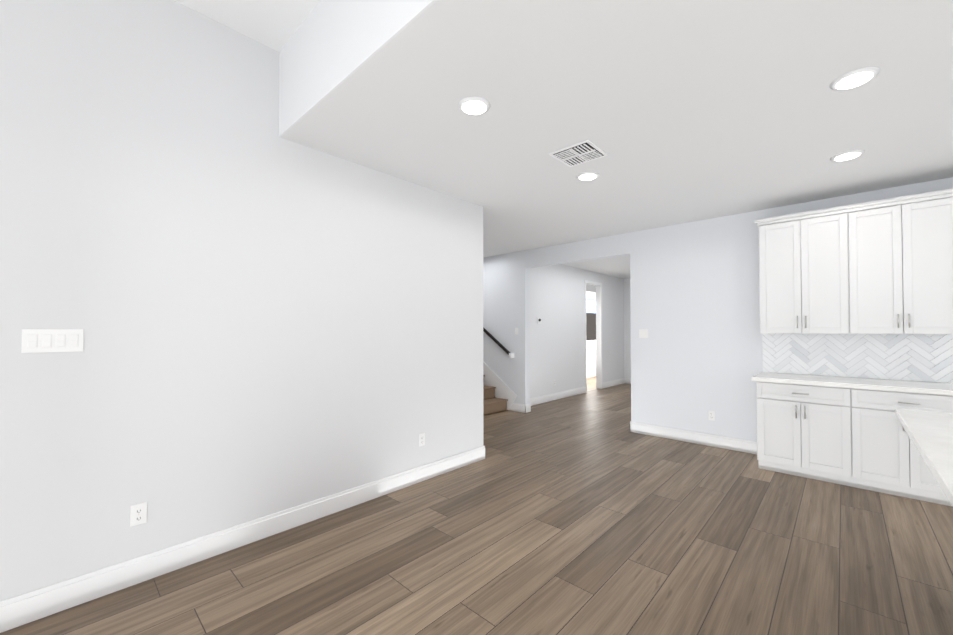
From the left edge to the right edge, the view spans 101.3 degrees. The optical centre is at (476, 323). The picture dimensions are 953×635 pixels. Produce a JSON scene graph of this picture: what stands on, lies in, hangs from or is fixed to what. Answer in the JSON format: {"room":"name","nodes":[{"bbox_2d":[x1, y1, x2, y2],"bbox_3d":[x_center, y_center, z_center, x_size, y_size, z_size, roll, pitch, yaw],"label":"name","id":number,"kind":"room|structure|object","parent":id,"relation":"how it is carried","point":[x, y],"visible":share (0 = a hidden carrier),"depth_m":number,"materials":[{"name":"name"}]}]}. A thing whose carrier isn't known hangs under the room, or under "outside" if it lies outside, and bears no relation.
{"room":"empty dining area","nodes":[
{"label":"empty dining area","id":0,"kind":"room"},
{"bbox_2d":[0,0,482,600],"bbox_3d":[-2.128,-0.303,1.995,0.120,3.455,6.310,-1,-1,43],"label":"wall","id":1,"kind":"structure","parent":0,"point":[230,282],"depth_m":2.34,"materials":[{"name":"white paint"}]},
{"bbox_2d":[21,329,83,352],"bbox_3d":[-2.091,0.084,1.933,0.011,0.113,0.207,-1,-1,43],"label":"light switch","id":2,"kind":"object","parent":1,"relation":"attached to","point":[49,340],"visible":1,"depth_m":1.93,"materials":[{"name":"white plastic"}]},
{"bbox_2d":[130,502,146,526],"bbox_3d":[-1.865,1.052,2.159,0.009,0.115,0.070,-1,-1,43],"label":"electrical outlet","id":3,"kind":"object","parent":1,"relation":"attached to","point":[138,514],"visible":1,"depth_m":2.15,"materials":[{"name":"white plastic"}]},
{"bbox_2d":[0,446,484,632],"bbox_3d":[-2.084,1.354,1.938,0.046,0.140,6.326,-1,-1,43],"label":"baseboard","id":4,"kind":"structure","parent":1,"relation":"attached to","point":[25,608],"depth_m":2.34,"materials":[{"name":"white wood"}]},
{"bbox_2d":[419,433,424,446],"bbox_3d":[-0.503,1.070,3.609,0.009,0.115,0.070,-1,-1,43],"label":"electrical outlet","id":5,"kind":"object","parent":1,"relation":"attached to","point":[422,439],"visible":1,"depth_m":3.61,"materials":[{"name":"white plastic"}]},
{"bbox_2d":[174,0,319,51],"bbox_3d":[-1.713,-2.000,0.185,11.000,0.120,4.200,-1,-1,43],"label":"ceiling","id":6,"kind":"structure","parent":0,"point":[274,24],"depth_m":2.41,"materials":[{"name":"white paint"}]},
{"bbox_2d":[0,377,952,634],"bbox_3d":[2.154,1.510,4.248,11.000,0.100,15.500,-1,-1,43],"label":"floor","id":7,"kind":"structure","parent":0,"point":[588,513],"depth_m":2.38,"materials":[{"name":"brown wood"}]},
{"bbox_2d":[483,375,507,414],"bbox_3d":[-0.745,0.653,7.300,2.575,1.710,1.040,-1,-1,43],"label":"stairs","id":8,"kind":"structure","parent":7,"relation":"on","point":[492,403],"depth_m":6.69,"materials":[{"name":"brown wood"}]},
{"bbox_2d":[483,361,516,409],"bbox_3d":[-0.675,0.628,7.234,2.749,2.164,1.087,-1,-1,43],"label":"stair skirt board","id":9,"kind":"object","parent":8,"relation":"attached to","point":[503,390],"visible":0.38,"depth_m":6.95,"materials":[{"name":"white wood"}]},
{"bbox_2d":[755,380,862,488],"bbox_3d":[3.263,1.012,3.853,0.739,0.884,0.621,-1,-1,43],"label":"base cabinet","id":10,"kind":"object","parent":7,"relation":"on","point":[849,431],"depth_m":3.61,"materials":[{"name":"white wood"}]},
{"bbox_2d":[751,372,952,395],"bbox_3d":[3.478,0.546,3.643,1.420,0.040,0.645,-1,-1,43],"label":"countertop","id":11,"kind":"structure","parent":10,"relation":"on","point":[924,388],"depth_m":3.48,"materials":[{"name":"white stone"}]},
{"bbox_2d":[863,388,952,505],"bbox_3d":[3.716,1.005,3.428,0.739,0.884,0.621,-1,-1,43],"label":"base cabinet","id":12,"kind":"object","parent":7,"relation":"on","point":[892,464],"depth_m":3.25,"materials":[{"name":"white wood"}]},
{"bbox_2d":[896,409,952,506],"bbox_3d":[1.908,0.944,0.836,1.175,0.925,2.975,-1,-1,43],"label":"kitchen island","id":13,"kind":"object","parent":7,"relation":"on","point":[930,434],"visible":1,"depth_m":1.67,"materials":[{"name":"white stone"}]},
{"bbox_2d":[529,264,624,397],"bbox_3d":[2.281,0.160,8.657,0.120,2.740,4.770,-1,-1,43],"label":"wall","id":14,"kind":"structure","parent":0,"point":[557,334],"depth_m":8.20,"materials":[{"name":"white paint"}]},
{"bbox_2d":[530,387,586,405],"bbox_3d":[1.578,1.446,7.788,0.016,0.140,2.570,-1,-1,43],"label":"baseboard","id":15,"kind":"structure","parent":14,"relation":"attached to","point":[555,396],"depth_m":7.82,"materials":[{"name":"white wood"}]},
{"bbox_2d":[584,280,602,386],"bbox_3d":[2.706,0.281,9.010,0.014,2.510,0.850,-1,-1,43],"label":"door frame","id":16,"kind":"structure","parent":14,"relation":"attached to","point":[592,282],"depth_m":8.80,"materials":[{"name":"white wood"}]},
{"bbox_2d":[601,378,623,388],"bbox_3d":[3.405,1.477,9.734,0.016,0.140,1.310,-1,-1,43],"label":"baseboard","id":17,"kind":"structure","parent":14,"relation":"attached to","point":[619,381],"depth_m":9.69,"materials":[{"name":"white wood"}]},
{"bbox_2d":[586,284,595,348],"bbox_3d":[3.333,0.210,11.530,0.020,2.730,3.100,-1,-1,43],"label":"exterior view","id":18,"kind":"object","parent":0,"point":[591,322],"visible":0.14,"depth_m":11.59,"materials":[{"name":"white"}]},
{"bbox_2d":[281,0,952,278],"bbox_3d":[3.591,-1.613,5.829,11.000,0.715,11.300,-1,-1,43],"label":"ceiling","id":19,"kind":"structure","parent":0,"point":[681,111],"depth_m":2.39,"materials":[{"name":"white paint"}]},
{"bbox_2d":[279,0,436,136],"bbox_3d":[-0.280,-1.618,1.705,11.000,0.595,0.012,-1,-1,43],"label":"wall","id":20,"kind":"structure","parent":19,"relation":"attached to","point":[329,47],"depth_m":2.20,"materials":[{"name":"white paint"}]},
{"bbox_2d":[458,96,490,115],"bbox_3d":[-0.013,-1.303,2.350,0.196,0.012,0.196,-1,-1,43],"label":"recessed light","id":21,"kind":"object","parent":19,"relation":"in","point":[474,105],"visible":1,"depth_m":2.33,"materials":[{"name":"white plastic"}]},
{"bbox_2d":[549,140,607,166],"bbox_3d":[0.780,-1.293,2.990,0.330,0.012,0.330,-1,-1,43],"label":"ceiling vent","id":22,"kind":"object","parent":19,"relation":"in","point":[585,151],"visible":1,"depth_m":2.97,"materials":[{"name":"white metal"}]},
{"bbox_2d":[576,171,598,180],"bbox_3d":[0.972,-1.286,3.414,0.196,0.012,0.196,-1,-1,43],"label":"recessed light","id":23,"kind":"object","parent":19,"relation":"in","point":[589,175],"visible":1,"depth_m":3.40,"materials":[{"name":"white plastic"}]},
{"bbox_2d":[830,150,864,160],"bbox_3d":[2.859,-1.293,3.013,0.196,0.012,0.196,-1,-1,43],"label":"recessed light","id":24,"kind":"object","parent":19,"relation":"in","point":[847,155],"visible":0.98,"depth_m":2.99,"materials":[{"name":"white plastic"}]},
{"bbox_2d":[830,67,879,90],"bbox_3d":[2.025,-1.307,2.096,0.196,0.012,0.196,-1,-1,43],"label":"recessed light","id":25,"kind":"object","parent":19,"relation":"in","point":[855,78],"visible":1,"depth_m":2.08,"materials":[{"name":"white plastic"}]},
{"bbox_2d":[625,278,630,377],"bbox_3d":[4.671,0.175,9.602,2.070,2.740,0.120,-1,-1,43],"label":"wall","id":26,"kind":"structure","parent":0,"point":[627,281],"depth_m":10.20,"materials":[{"name":"white paint"}]},
{"bbox_2d":[624,378,630,383],"bbox_3d":[4.624,1.474,9.532,2.070,0.140,0.016,-1,-1,43],"label":"baseboard","id":27,"kind":"structure","parent":26,"relation":"attached to","point":[626,380],"depth_m":10.17,"materials":[{"name":"white wood"}]},
{"bbox_2d":[483,177,952,441],"bbox_3d":[2.729,0.100,4.883,11.000,2.740,0.120,-1,-1,43],"label":"wall","id":28,"kind":"structure","parent":0,"point":[696,354],"depth_m":4.92,"materials":[{"name":"white paint"}]},
{"bbox_2d":[483,327,513,357],"bbox_3d":[-0.175,-0.188,7.455,2.177,1.578,0.107,-1,-1,43],"label":"handrail","id":29,"kind":"object","parent":28,"relation":"attached to","point":[499,344],"visible":0.48,"depth_m":6.86,"materials":[{"name":"black metal"}]},
{"bbox_2d":[509,403,527,412],"bbox_3d":[0.690,1.429,6.697,0.396,0.140,0.036,-1,-1,43],"label":"baseboard","id":30,"kind":"structure","parent":28,"relation":"attached to","point":[517,407],"depth_m":6.63,"materials":[{"name":"white wood"}]},
{"bbox_2d":[528,402,531,411],"bbox_3d":[0.820,1.430,6.748,0.276,0.140,0.016,-1,-1,43],"label":"baseboard","id":31,"kind":"structure","parent":28,"relation":"attached to","point":[529,405],"depth_m":6.64,"materials":[{"name":"white wood"}]},
{"bbox_2d":[639,329,647,337],"bbox_3d":[2.243,0.131,5.249,0.116,0.115,0.011,-1,-1,43],"label":"light switch","id":32,"kind":"object","parent":28,"relation":"attached to","point":[643,333],"visible":1,"depth_m":5.25,"materials":[{"name":"white plastic"}]},
{"bbox_2d":[630,421,756,453],"bbox_3d":[2.651,1.400,4.857,1.486,0.140,0.036,-1,-1,43],"label":"baseboard","id":33,"kind":"structure","parent":28,"relation":"attached to","point":[741,445],"depth_m":4.79,"materials":[{"name":"white wood"}]},
{"bbox_2d":[708,410,714,420],"bbox_3d":[2.823,1.102,4.690,0.070,0.115,0.009,-1,-1,43],"label":"outlet","id":34,"kind":"object","parent":28,"relation":"attached to","point":[711,415],"visible":1,"depth_m":4.69,"materials":[{"name":"white plastic"}]},
{"bbox_2d":[755,205,858,332],"bbox_3d":[3.356,-0.489,3.976,0.740,1.146,0.351,-1,-1,43],"label":"upper cabinet","id":35,"kind":"object","parent":28,"relation":"attached to","point":[809,262],"depth_m":3.82,"materials":[{"name":"white wood"}]},
{"bbox_2d":[762,333,952,382],"bbox_3d":[3.691,0.307,3.881,1.380,0.441,0.012,-1,-1,43],"label":"tile backsplash","id":36,"kind":"structure","parent":28,"relation":"attached to","point":[919,357],"depth_m":3.81,"materials":[{"name":"white tile"}]},
{"bbox_2d":[859,193,952,332],"bbox_3d":[3.828,-0.496,3.532,0.793,1.146,0.351,-1,-1,43],"label":"upper cabinet","id":37,"kind":"object","parent":28,"relation":"attached to","point":[884,266],"depth_m":3.38,"materials":[{"name":"white wood"}]},
{"bbox_3d":[2.154,-0.267,4.277,11.240,3.455,15.740,-1,-1,43],"label":"wall","id":38,"kind":"structure","parent":0,"visible":0},
{"bbox_2d":[586,291,595,377],"bbox_3d":[3.357,0.315,11.465,0.096,2.520,1.840,-1,-1,43],"label":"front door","id":39,"kind":"structure","parent":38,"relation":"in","point":[591,362],"depth_m":11.52,"materials":[{"name":"white wood"}]}
]}

